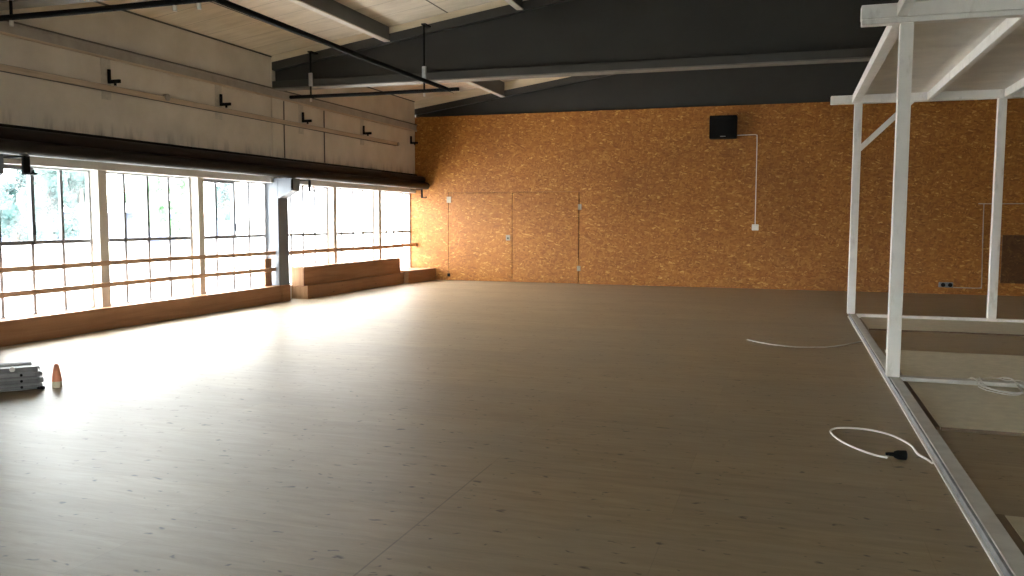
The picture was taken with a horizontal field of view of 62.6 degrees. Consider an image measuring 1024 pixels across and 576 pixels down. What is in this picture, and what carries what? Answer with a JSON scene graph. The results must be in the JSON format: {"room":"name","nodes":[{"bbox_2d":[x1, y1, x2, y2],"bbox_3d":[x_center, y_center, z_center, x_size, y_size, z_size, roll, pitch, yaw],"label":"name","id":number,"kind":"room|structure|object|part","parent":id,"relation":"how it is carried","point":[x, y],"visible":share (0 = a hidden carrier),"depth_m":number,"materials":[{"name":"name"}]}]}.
{"room":"empty studio hall","nodes":[
{"label":"empty studio hall","id":0,"kind":"room"},
{"bbox_2d":[0,2,414,173],"bbox_3d":[-6.916,-1.574,9.773,0.470,4.700,26.400,2,5,18],"label":"wall","id":1,"kind":"structure","parent":0,"point":[24,101],"depth_m":13.41,"materials":[{"name":"beige concrete"}]},
{"bbox_2d":[3,156,36,174],"bbox_3d":[-6.171,-1.535,10.553,0.460,0.231,0.100,2,5,18],"label":"hook","id":2,"kind":"object","parent":1,"relation":"attached to","point":[25,160],"visible":0.94,"depth_m":10.49,"materials":[{"name":"black metal"}]},
{"bbox_3d":[-6.223,-1.641,10.562,0.350,0.021,0.100,2,5,18],"label":"arm","id":3,"kind":"part","parent":2,"relation":"part of","materials":[{"name":"black metal"}]},
{"bbox_2d":[0,164,94,318],"bbox_3d":[-6.352,-0.622,11.295,0.105,2.000,1.850,2,5,18],"label":"window","id":4,"kind":"structure","parent":1,"relation":"in","point":[32,252],"depth_m":11.44,"materials":[{"name":"glass"}]},
{"bbox_3d":[-6.488,-1.054,10.795,0.035,1.020,0.847,2,5,18],"label":"opening sash","id":5,"kind":"part","parent":4,"relation":"part of","materials":[{"name":"grey metal"}]},
{"bbox_2d":[90,170,110,306],"bbox_3d":[-6.007,-0.707,12.225,0.234,2.020,0.170,2,5,18],"label":"trim","id":6,"kind":"structure","parent":1,"relation":"attached to","point":[98,178],"depth_m":12.15,"materials":[{"name":"beige paint"}]},
{"bbox_2d":[100,58,120,99],"bbox_3d":[-5.747,-3.013,12.090,0.220,0.600,0.180,2,5,18],"label":"wall bracket","id":7,"kind":"object","parent":1,"relation":"attached to","point":[104,63],"visible":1,"depth_m":12.11,"materials":[{"name":"black metal"}]},
{"bbox_3d":[-5.849,-3.016,12.124,0.006,0.600,0.180,2,5,18],"label":"backing plate","id":8,"kind":"part","parent":7,"relation":"part of","materials":[{"name":"beige wood"}]},
{"bbox_3d":[-5.731,-2.976,12.133,0.215,0.050,0.035,2,5,18],"label":"arm","id":9,"kind":"part","parent":7,"relation":"part of","materials":[{"name":"black metal"}]},
{"bbox_2d":[0,267,275,297],"bbox_3d":[-6.438,0.089,10.567,0.030,0.079,11.950,2,5,18],"label":"handrail","id":10,"kind":"object","parent":1,"relation":"attached to","point":[193,276],"visible":1,"depth_m":12.52,"materials":[{"name":"brown wood"}]},
{"bbox_2d":[0,251,275,272],"bbox_3d":[-6.437,-0.225,10.541,0.030,0.079,11.950,2,5,18],"label":"handrail","id":11,"kind":"object","parent":1,"relation":"attached to","point":[194,257],"visible":1,"depth_m":12.50,"materials":[{"name":"brown wood"}]},
{"bbox_2d":[107,172,193,304],"bbox_3d":[-5.729,-0.780,13.247,0.060,2.000,2.000,2,5,18],"label":"window","id":12,"kind":"structure","parent":1,"relation":"in","point":[123,248],"depth_m":13.09,"materials":[{"name":"glass"}]},
{"bbox_2d":[190,177,205,294],"bbox_3d":[-5.338,-0.870,14.243,0.234,2.020,0.145,2,5,18],"label":"trim","id":13,"kind":"structure","parent":1,"relation":"attached to","point":[197,188],"depth_m":14.17,"materials":[{"name":"beige paint"}]},
{"bbox_2d":[0,64,399,145],"bbox_3d":[-5.564,-2.955,12.858,0.090,0.130,17.300,2,5,18],"label":"batten","id":14,"kind":"object","parent":1,"relation":"attached to","point":[165,98],"visible":1,"depth_m":13.21,"materials":[{"name":"grey metal"}]},
{"bbox_2d":[0,21,416,131],"bbox_3d":[-5.397,-3.485,13.342,0.075,0.184,18.400,2,5,18],"label":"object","id":15,"kind":"object","parent":1,"relation":"attached to","point":[19,30],"visible":1,"depth_m":13.29,"materials":[{"name":"grey metal"}]},
{"bbox_2d":[0,123,416,175],"bbox_3d":[-5.401,-2.259,13.436,0.060,0.060,18.390,2,5,18],"label":"pipe","id":16,"kind":"object","parent":1,"relation":"attached to","point":[1,124],"visible":0.64,"depth_m":13.37,"materials":[{"name":"black metal"}]},
{"bbox_2d":[3,154,415,192],"bbox_3d":[-6.887,-1.583,9.762,0.432,0.160,26.400,2,5,18],"label":"trim","id":17,"kind":"structure","parent":1,"relation":"attached to","point":[34,161],"depth_m":13.40,"materials":[{"name":"white paint"}]},
{"bbox_2d":[215,85,230,119],"bbox_3d":[-4.957,-3.205,14.475,0.220,0.600,0.180,2,5,18],"label":"wall bracket","id":18,"kind":"object","parent":1,"relation":"attached to","point":[218,89],"visible":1,"depth_m":14.50,"materials":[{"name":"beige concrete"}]},
{"bbox_3d":[-5.058,-3.208,14.509,0.006,0.600,0.180,2,5,18],"label":"backing plate","id":19,"kind":"part","parent":18,"relation":"part of","materials":[{"name":"beige wood"}]},
{"bbox_3d":[-4.941,-3.168,14.518,0.215,0.050,0.035,2,5,18],"label":"arm","id":20,"kind":"part","parent":18,"relation":"part of","materials":[{"name":"black metal"}]},
{"bbox_2d":[203,178,266,292],"bbox_3d":[-5.041,-0.941,15.251,0.105,2.000,2.010,2,5,18],"label":"window","id":21,"kind":"structure","parent":1,"relation":"in","point":[248,210],"depth_m":15.41,"materials":[{"name":"glass"}]},
{"bbox_3d":[-5.175,-1.373,14.756,0.035,1.020,1.017,2,5,18],"label":"opening sash","id":22,"kind":"part","parent":21,"relation":"part of","materials":[{"name":"grey metal"}]},
{"bbox_2d":[95,1,414,101],"bbox_3d":[-5.433,-4.161,13.288,0.022,0.025,18.380,2,5,18],"label":"trim","id":23,"kind":"structure","parent":1,"relation":"attached to","point":[98,2],"depth_m":13.93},
{"bbox_2d":[283,101,284,157],"bbox_3d":[-4.435,-3.084,16.394,0.018,1.090,0.024,2,5,18],"label":"conduit","id":24,"kind":"object","parent":1,"relation":"attached to","point":[283,101],"visible":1,"depth_m":16.39,"materials":[{"name":"metal"}]},
{"bbox_2d":[298,104,311,133],"bbox_3d":[-4.147,-3.402,16.917,0.220,0.600,0.180,2,5,18],"label":"wall bracket","id":25,"kind":"object","parent":1,"relation":"attached to","point":[300,107],"visible":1,"depth_m":16.94,"materials":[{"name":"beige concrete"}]},
{"bbox_3d":[-4.249,-3.405,16.951,0.006,0.600,0.180,2,5,18],"label":"backing plate","id":26,"kind":"part","parent":25,"relation":"part of","materials":[{"name":"beige wood"}]},
{"bbox_2d":[300,180,315,191],"bbox_3d":[-4.116,-2.034,16.753,0.460,0.231,0.044,2,5,18],"label":"hook","id":27,"kind":"object","parent":1,"relation":"attached to","point":[309,181],"visible":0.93,"depth_m":16.70,"materials":[{"name":"black metal"}]},
{"bbox_2d":[288,185,327,283],"bbox_3d":[-4.342,-1.117,17.432,0.060,2.000,1.955,2,5,18],"label":"window","id":28,"kind":"structure","parent":1,"relation":"in","point":[307,211],"depth_m":17.63,"materials":[{"name":"glass"}]},
{"bbox_2d":[323,111,324,162],"bbox_3d":[-3.968,-3.198,17.804,0.018,1.090,0.024,2,5,18],"label":"conduit","id":29,"kind":"object","parent":1,"relation":"attached to","point":[323,111],"visible":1,"depth_m":17.79,"materials":[{"name":"metal"}]},
{"bbox_2d":[327,187,337,262],"bbox_3d":[-3.959,-1.205,18.405,0.234,2.020,0.140,2,5,18],"label":"trim","id":30,"kind":"structure","parent":1,"relation":"attached to","point":[331,191],"depth_m":18.32,"materials":[{"name":"beige paint"}]},
{"bbox_2d":[337,188,373,262],"bbox_3d":[-3.684,-1.276,19.418,0.060,2.000,2.000,2,5,18],"label":"window","id":31,"kind":"structure","parent":1,"relation":"in","point":[355,215],"depth_m":19.52,"materials":[{"name":"glass"}]},
{"bbox_2d":[360,119,371,144],"bbox_3d":[-3.347,-3.596,19.331,0.220,0.600,0.180,2,5,18],"label":"wall bracket","id":32,"kind":"object","parent":1,"relation":"attached to","point":[362,127],"visible":1,"depth_m":19.36,"materials":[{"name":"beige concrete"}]},
{"bbox_3d":[-3.449,-3.599,19.364,0.006,0.600,0.180,2,5,18],"label":"backing plate","id":33,"kind":"part","parent":32,"relation":"part of","materials":[{"name":"beige wood"}]},
{"bbox_2d":[373,190,381,258],"bbox_3d":[-3.294,-1.366,20.412,0.234,2.020,0.140,2,5,18],"label":"trim","id":34,"kind":"structure","parent":1,"relation":"attached to","point":[377,211],"depth_m":20.33,"materials":[{"name":"beige paint"}]},
{"bbox_2d":[381,191,410,268],"bbox_3d":[-3.025,-1.437,21.405,0.060,2.000,1.960,2,5,18],"label":"window","id":35,"kind":"structure","parent":1,"relation":"in","point":[395,206],"depth_m":21.60,"materials":[{"name":"glass"}]},
{"bbox_2d":[410,189,426,197],"bbox_3d":[-2.429,-2.444,21.845,0.460,0.231,0.044,2,5,18],"label":"hook","id":36,"kind":"object","parent":1,"relation":"attached to","point":[410,189],"visible":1,"depth_m":21.80,"materials":[{"name":"black metal"}]},
{"bbox_2d":[99,0,518,100],"bbox_3d":[2.287,-4.343,6.553,19.900,1.642,27.100,2,5,18],"label":"ceiling","id":37,"kind":"structure","parent":0,"point":[215,20],"depth_m":14.13,"materials":[{"name":"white wood"}]},
{"bbox_2d":[0,0,105,10],"bbox_3d":[2.411,-4.029,6.959,18.860,2.034,0.280,2,5,18],"label":"girder","id":38,"kind":"object","parent":37,"relation":"attached to","point":[4,4],"visible":1,"depth_m":9.62,"materials":[{"name":"metal"}]},
{"bbox_2d":[0,0,458,101],"bbox_3d":[-3.587,-3.883,12.142,3.580,1.460,6.591,2,5,18],"label":"pipe","id":39,"kind":"object","parent":37,"relation":"hanging from","point":[10,17],"visible":1,"depth_m":9.72,"materials":[{"name":"black metal"}]},
{"bbox_3d":[-5.608,-3.510,9.394,0.031,0.991,0.031,0,5,-4],"label":"hanger rod","id":40,"kind":"part","parent":39,"relation":"part of","materials":[{"name":"black metal"}]},
{"bbox_3d":[-3.692,-3.911,15.436,0.031,0.819,0.031,4,6,41],"label":"hanger rod","id":41,"kind":"part","parent":39,"relation":"part of","materials":[{"name":"black metal"}]},
{"bbox_3d":[-1.536,-4.015,14.713,0.031,1.159,0.031,4,6,41],"label":"hanger rod","id":42,"kind":"part","parent":39,"relation":"part of","materials":[{"name":"black metal"}]},
{"bbox_2d":[289,0,389,41],"bbox_3d":[-3.215,-4.322,12.207,0.120,0.265,6.170,2,5,18],"label":"beam","id":43,"kind":"structure","parent":37,"relation":"attached to","point":[334,10],"depth_m":13.72,"materials":[{"name":"grey paint"}]},
{"bbox_2d":[466,80,504,96],"bbox_3d":[-1.196,-4.760,18.306,0.120,0.370,6.147,2,5,18],"label":"beam","id":44,"kind":"structure","parent":37,"relation":"attached to","point":[496,87],"depth_m":20.35,"materials":[{"name":"grey paint"}]},
{"bbox_2d":[504,0,522,9],"bbox_3d":[-0.830,-4.625,11.393,0.120,0.265,6.170,2,5,18],"label":"girder","id":45,"kind":"object","parent":37,"relation":"attached to","point":[517,4],"depth_m":14.06,"materials":[{"name":"grey paint"}]},
{"bbox_2d":[271,0,898,90],"bbox_3d":[4.434,-4.520,13.064,18.860,2.034,0.280,2,5,18],"label":"girder","id":46,"kind":"object","parent":37,"relation":"attached to","point":[495,40],"visible":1,"depth_m":14.05,"materials":[{"name":"metal"}]},
{"bbox_2d":[0,280,1023,575],"bbox_3d":[2.268,1.142,7.000,19.900,0.200,27.100,2,5,18],"label":"floor","id":47,"kind":"structure","parent":0,"point":[434,427],"depth_m":6.06,"materials":[{"name":"brown wood"}]},
{"bbox_2d":[0,153,3,175],"bbox_3d":[-6.511,-1.525,10.144,0.770,4.544,0.350,2,5,18],"label":"column","id":48,"kind":"structure","parent":47,"relation":"on","point":[1,155],"depth_m":10.10,"materials":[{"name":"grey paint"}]},
{"bbox_2d":[0,382,42,391],"bbox_3d":[-5.044,0.928,7.704,1.300,0.054,0.352,-3,5,-31],"label":"platform","id":49,"kind":"object","parent":47,"relation":"on","point":[18,387],"visible":0.66,"depth_m":7.80,"materials":[{"name":"metal"}]},
{"bbox_2d":[0,371,43,385],"bbox_3d":[-5.039,0.871,7.702,1.312,0.054,0.352,-3,5,-31],"label":"platform","id":50,"kind":"object","parent":49,"relation":"on","point":[38,379],"visible":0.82,"depth_m":7.81,"materials":[{"name":"metal"}]},
{"bbox_2d":[0,366,40,379],"bbox_3d":[-5.047,0.815,7.693,1.292,0.054,0.352,-3,5,-31],"label":"platform","id":51,"kind":"object","parent":50,"relation":"on","point":[31,373],"visible":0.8,"depth_m":7.80,"materials":[{"name":"metal"}]},
{"bbox_2d":[0,361,37,373],"bbox_3d":[-5.054,0.760,7.673,1.265,0.054,0.330,-3,5,-31],"label":"tray","id":52,"kind":"object","parent":51,"relation":"on","point":[26,366],"visible":1,"depth_m":7.84,"materials":[{"name":"grey plastic"}]},
{"bbox_2d":[52,364,61,387],"bbox_3d":[-4.306,0.827,7.963,0.092,0.226,0.092,2,5,18],"label":"cone","id":53,"kind":"object","parent":47,"relation":"on","point":[56,375],"visible":1,"depth_m":7.93,"materials":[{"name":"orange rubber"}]},
{"bbox_2d":[0,285,281,346],"bbox_3d":[-6.401,0.562,10.580,0.216,0.315,11.934,2,5,18],"label":"window bench","id":54,"kind":"object","parent":47,"relation":"on","point":[25,329],"visible":1,"depth_m":12.41,"materials":[{"name":"brown wood"}]},
{"bbox_3d":[-6.401,0.416,10.568,0.216,0.022,11.934,2,5,18],"label":"lid","id":55,"kind":"part","parent":54,"relation":"part of","materials":[{"name":"brown wood"}]},
{"bbox_2d":[264,258,271,285],"bbox_3d":[-4.653,-0.301,16.061,0.023,0.524,0.210,2,5,18],"label":"plywood offcut","id":56,"kind":"object","parent":54,"relation":"on","point":[267,262],"visible":1,"depth_m":16.05,"materials":[{"name":"brown wood"}]},
{"bbox_2d":[266,62,299,284],"bbox_3d":[-4.488,-2.016,16.249,0.770,4.544,0.350,2,5,18],"label":"column","id":57,"kind":"structure","parent":47,"relation":"on","point":[278,192],"depth_m":16.18,"materials":[{"name":"blue paint"}]},
{"bbox_2d":[279,284,290,301],"bbox_3d":[-4.403,0.099,16.336,0.074,0.315,0.274,2,5,18],"label":"window bench","id":58,"kind":"object","parent":47,"relation":"on","point":[285,289],"visible":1,"depth_m":16.30,"materials":[{"name":"brown wood"}]},
{"bbox_2d":[292,273,403,298],"bbox_3d":[-3.552,-0.083,18.919,0.381,0.262,4.404,2,5,18],"label":"window bench","id":59,"kind":"object","parent":47,"relation":"on","point":[345,286],"visible":0.89,"depth_m":18.18,"materials":[{"name":"brown wood"}]},
{"bbox_2d":[292,258,399,285],"bbox_3d":[-3.590,-0.400,18.895,0.276,0.372,4.384,2,5,18],"label":"window bench","id":60,"kind":"object","parent":59,"relation":"on","point":[330,272],"visible":1,"depth_m":18.24,"materials":[{"name":"brown wood"}]},
{"bbox_3d":[-3.589,-0.574,18.881,0.276,0.022,4.384,2,5,18],"label":"lid","id":61,"kind":"part","parent":60,"relation":"part of","materials":[{"name":"brown wood"}]},
{"bbox_3d":[-3.551,-0.202,18.909,0.381,0.022,4.404,2,5,18],"label":"lid","id":62,"kind":"part","parent":59,"relation":"part of","materials":[{"name":"brown wood"}]},
{"bbox_2d":[400,268,435,282],"bbox_3d":[-2.517,-0.325,21.610,0.651,0.315,1.344,2,5,18],"label":"window bench","id":63,"kind":"object","parent":47,"relation":"on","point":[411,275],"visible":0.82,"depth_m":21.45,"materials":[{"name":"brown wood"}]},
{"bbox_3d":[-2.517,-0.471,21.598,0.651,0.022,1.344,2,5,18],"label":"lid","id":64,"kind":"part","parent":63,"relation":"part of","materials":[{"name":"brown wood"}]},
{"bbox_2d":[747,339,861,347],"bbox_3d":[3.864,0.721,10.896,1.499,0.014,0.635,1,5,5],"label":"cable","id":65,"kind":"object","parent":47,"relation":"on","point":[747,339],"visible":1,"depth_m":10.72,"materials":[{"name":"white plastic"}]},
{"bbox_2d":[830,427,932,463],"bbox_3d":[2.604,1.090,6.024,0.485,0.064,0.930,1,5,5],"label":"lead","id":66,"kind":"object","parent":47,"relation":"on","point":[898,454],"visible":1,"depth_m":5.83,"materials":[{"name":"white plastic"}]},
{"bbox_2d":[885,450,906,459],"bbox_3d":[2.583,1.120,5.664,0.132,0.064,0.064,2,5,18],"label":"socket","id":67,"kind":"object","parent":66,"relation":"attached to","point":[898,454],"depth_m":5.64,"materials":[{"name":"black plastic"}]},
{"bbox_2d":[904,382,939,429],"bbox_3d":[3.557,1.004,7.360,0.045,0.024,1.890,2,5,18],"label":"batten","id":68,"kind":"object","parent":47,"relation":"on","point":[908,386],"visible":0.56,"depth_m":7.13,"materials":[{"name":"brown wood"}]},
{"bbox_2d":[830,0,1023,575],"bbox_3d":[5.591,-0.806,7.063,5.040,3.696,13.000,2,5,18],"label":"frame","id":69,"kind":"object","parent":47,"relation":"on","point":[927,50],"visible":1,"depth_m":8.82,"materials":[{"name":"white paint"}]},
{"bbox_3d":[5.622,-1.286,13.818,0.120,3.427,0.120,2,5,18],"label":"post","id":70,"kind":"part","parent":69,"relation":"part of","materials":[{"name":"white metal"}]},
{"bbox_3d":[3.795,-0.835,8.248,0.120,3.433,0.120,2,5,18],"label":"post","id":71,"kind":"part","parent":69,"relation":"part of","materials":[{"name":"white metal"}]},
{"bbox_3d":[3.578,0.948,7.871,0.017,0.046,13.000,2,5,18],"label":"rail","id":72,"kind":"part","parent":69,"relation":"part of","materials":[{"name":"white metal"}]},
{"bbox_3d":[3.632,0.949,7.854,0.095,0.055,13.000,2,5,18],"label":"rail","id":73,"kind":"part","parent":69,"relation":"part of","materials":[{"name":"white metal"}]},
{"bbox_3d":[7.848,0.521,13.226,4.528,0.062,0.120,2,5,18],"label":"rail","id":74,"kind":"part","parent":69,"relation":"part of","materials":[{"name":"white metal"}]},
{"bbox_3d":[6.004,0.958,7.660,4.528,0.039,0.120,2,5,18],"label":"rail","id":75,"kind":"part","parent":69,"relation":"part of","materials":[{"name":"white metal"}]},
{"bbox_3d":[7.583,-1.227,13.173,0.120,3.427,0.120,2,5,18],"label":"post","id":76,"kind":"part","parent":69,"relation":"part of","materials":[{"name":"white metal"}]},
{"bbox_2d":[860,317,1023,335],"bbox_3d":[7.508,0.605,12.424,4.270,0.024,1.604,2,5,18],"label":"sheet","id":77,"kind":"object","parent":47,"relation":"on","point":[872,323],"visible":1,"depth_m":12.61,"materials":[{"name":"beige wood"}]},
{"bbox_2d":[884,349,1023,436],"bbox_3d":[5.956,0.948,7.731,4.265,0.093,4.134,2,5,18],"label":"sheet","id":78,"kind":"object","parent":47,"relation":"on","point":[954,407],"depth_m":7.81,"materials":[{"name":"beige wood"}]},
{"bbox_3d":[4.801,0.929,7.780,0.754,0.070,1.307,-3,6,-34],"label":"cable coil","id":79,"kind":"part","parent":78,"relation":"part of","materials":[{"name":"white plastic"}]},
{"bbox_2d":[995,514,1023,554],"bbox_3d":[2.214,1.331,3.299,0.050,0.024,2.630,2,5,18],"label":"batten","id":80,"kind":"object","parent":47,"relation":"on","point":[1006,524],"visible":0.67,"depth_m":4.27,"materials":[{"name":"brown wood"}]},
{"bbox_2d":[1005,515,1023,541],"bbox_3d":[4.263,1.394,2.617,4.260,0.024,2.644,2,5,18],"label":"sheet","id":81,"kind":"object","parent":47,"relation":"on","point":[1017,523],"visible":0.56,"depth_m":4.41,"materials":[{"name":"beige wood"}]},
{"bbox_2d":[410,98,1023,295],"bbox_3d":[6.432,-2.083,19.360,19.900,4.245,0.200,2,5,18],"label":"wall","id":82,"kind":"structure","parent":0,"point":[664,202],"depth_m":19.59,"materials":[{"name":"brown wood"}]},
{"bbox_2d":[0,126,424,181],"bbox_3d":[-5.245,-2.130,13.395,0.196,0.196,18.390,2,5,18],"label":"pipe","id":83,"kind":"object","parent":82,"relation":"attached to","point":[5,132],"visible":0.66,"depth_m":13.11,"materials":[{"name":"black metal"}]},
{"bbox_2d":[0,138,429,189],"bbox_3d":[-5.126,-1.974,13.368,0.186,0.186,18.390,2,5,18],"label":"beam","id":84,"kind":"structure","parent":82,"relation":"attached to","point":[7,146],"depth_m":12.97,"materials":[{"name":"black metal"}]},
{"bbox_2d":[447,193,512,281],"bbox_3d":[-0.850,-1.315,21.740,1.789,2.262,0.080,2,5,18],"label":"door","id":85,"kind":"structure","parent":82,"relation":"in","point":[480,224],"depth_m":21.72,"materials":[{"name":"wood"}]},
{"bbox_2d":[512,192,581,283],"bbox_3d":[0.869,-1.264,21.186,1.798,2.262,0.058,2,5,18],"label":"door","id":86,"kind":"structure","parent":82,"relation":"in","point":[545,226],"depth_m":21.17,"materials":[{"name":"wood"}]},
{"bbox_2d":[414,61,868,116],"bbox_3d":[6.451,-5.112,19.140,18.860,1.830,0.280,2,5,18],"label":"girder","id":87,"kind":"object","parent":82,"relation":"on","point":[807,83],"visible":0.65,"depth_m":20.10,"materials":[{"name":"metal"}]},
{"bbox_2d":[709,115,737,139],"bbox_3d":[4.883,-3.708,19.450,0.610,0.520,0.354,2,5,18],"label":"wall speaker","id":88,"kind":"object","parent":82,"relation":"attached to","point":[720,126],"visible":1,"depth_m":19.29,"materials":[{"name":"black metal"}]},
{"bbox_2d":[711,117,734,134],"bbox_3d":[4.831,-3.711,19.290,0.510,0.390,0.014,2,5,18],"label":"grille","id":89,"kind":"object","parent":88,"relation":"attached to","point":[719,125],"depth_m":19.28,"materials":[{"name":"black metal"}]},
{"bbox_2d":[737,134,756,223],"bbox_3d":[5.438,-2.516,19.533,0.459,2.074,0.019,2,5,17],"label":"cable","id":90,"kind":"object","parent":82,"relation":"attached to","point":[748,134],"visible":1,"depth_m":19.47,"materials":[{"name":"grey plastic"}]},
{"bbox_2d":[752,224,758,229],"bbox_3d":[5.644,-1.405,19.540,0.150,0.140,0.058,2,5,18],"label":"wall socket","id":91,"kind":"object","parent":82,"relation":"attached to","point":[754,226],"visible":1,"depth_m":19.51,"materials":[{"name":"white plastic"}]},
{"bbox_2d":[939,282,952,287],"bbox_3d":[9.466,-0.070,18.377,0.259,0.111,0.065,2,5,18],"label":"socket","id":92,"kind":"object","parent":82,"relation":"attached to","point":[941,284],"visible":1,"depth_m":18.34,"materials":[{"name":"grey plastic"}]},
{"bbox_2d":[953,203,1023,288],"bbox_3d":[10.950,-0.875,17.838,2.800,1.842,0.018,2,5,18],"label":"cable","id":93,"kind":"object","parent":82,"relation":"attached to","point":[978,203],"visible":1,"depth_m":18.10,"materials":[{"name":"grey plastic"}]},
{"bbox_2d":[1000,235,1023,283],"bbox_3d":[11.093,-0.599,17.818,1.300,1.030,0.022,2,5,18],"label":"wall panel","id":94,"kind":"object","parent":82,"relation":"attached to","point":[1012,259],"visible":1,"depth_m":17.94,"materials":[{"name":"brown wood"}]},
{"bbox_3d":[-2.551,-1.138,22.281,0.070,0.105,0.046,2,5,18],"label":"bracket","id":95,"kind":"object","parent":82,"relation":"attached to","visible":0},
{"bbox_2d":[289,243,415,254],"bbox_3d":[-3.512,-0.911,19.369,0.030,0.096,6.100,2,5,18],"label":"handrail","id":96,"kind":"object","parent":95,"relation":"attached to","point":[308,251],"visible":0.96,"depth_m":18.82,"materials":[{"name":"brown wood"}]},
{"label":"outside","id":97,"kind":"structure","parent":0,"visible":0},
{"bbox_2d":[151,237,293,298],"bbox_3d":[-65.014,-4.282,74.029,150.040,0.250,220.000,2,5,18],"label":"ground","id":98,"kind":"structure","parent":97,"point":[158,249],"depth_m":30.38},
{"bbox_2d":[0,176,46,240],"bbox_3d":[-25.819,-3.883,43.813,3.671,4.170,3.546,2,5,18],"label":"tree","id":99,"kind":"object","parent":98,"relation":"on","point":[11,223],"visible":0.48,"depth_m":42.75,"materials":[{"name":"green plant"}]},
{"bbox_2d":[7,169,77,239],"bbox_3d":[-19.867,-3.583,35.433,2.592,4.966,3.371,-3,6,-34],"label":"tree","id":100,"kind":"object","parent":98,"relation":"on","point":[45,181],"visible":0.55,"depth_m":34.75,"materials":[{"name":"green plant"}]},
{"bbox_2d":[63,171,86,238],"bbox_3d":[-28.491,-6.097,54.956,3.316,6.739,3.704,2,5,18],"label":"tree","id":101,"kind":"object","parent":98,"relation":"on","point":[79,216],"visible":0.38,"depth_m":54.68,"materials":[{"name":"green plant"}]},
{"bbox_2d":[1,212,230,242],"bbox_3d":[-28.986,-4.181,58.928,0.180,2.250,34.000,2,5,18],"label":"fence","id":102,"kind":"object","parent":98,"relation":"on","point":[114,218],"visible":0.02,"depth_m":61.74,"materials":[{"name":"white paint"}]},
{"bbox_3d":[-28.982,-5.253,58.840,0.180,0.100,34.000,2,5,18],"label":"cap rail","id":103,"kind":"part","parent":102,"relation":"part of","materials":[{"name":"paint"}]},
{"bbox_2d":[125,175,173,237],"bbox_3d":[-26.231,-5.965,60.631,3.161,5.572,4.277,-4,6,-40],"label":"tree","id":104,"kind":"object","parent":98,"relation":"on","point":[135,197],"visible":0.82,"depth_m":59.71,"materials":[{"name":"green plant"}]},
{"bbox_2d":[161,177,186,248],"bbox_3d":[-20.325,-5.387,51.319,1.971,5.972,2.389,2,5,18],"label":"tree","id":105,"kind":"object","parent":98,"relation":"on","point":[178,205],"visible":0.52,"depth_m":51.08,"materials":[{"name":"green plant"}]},
{"bbox_2d":[217,183,230,234],"bbox_3d":[-21.485,-6.406,62.830,3.064,6.122,2.943,2,5,18],"label":"tree","id":106,"kind":"object","parent":98,"relation":"on","point":[223,195],"visible":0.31,"depth_m":62.34,"materials":[{"name":"green plant"}]}
]}

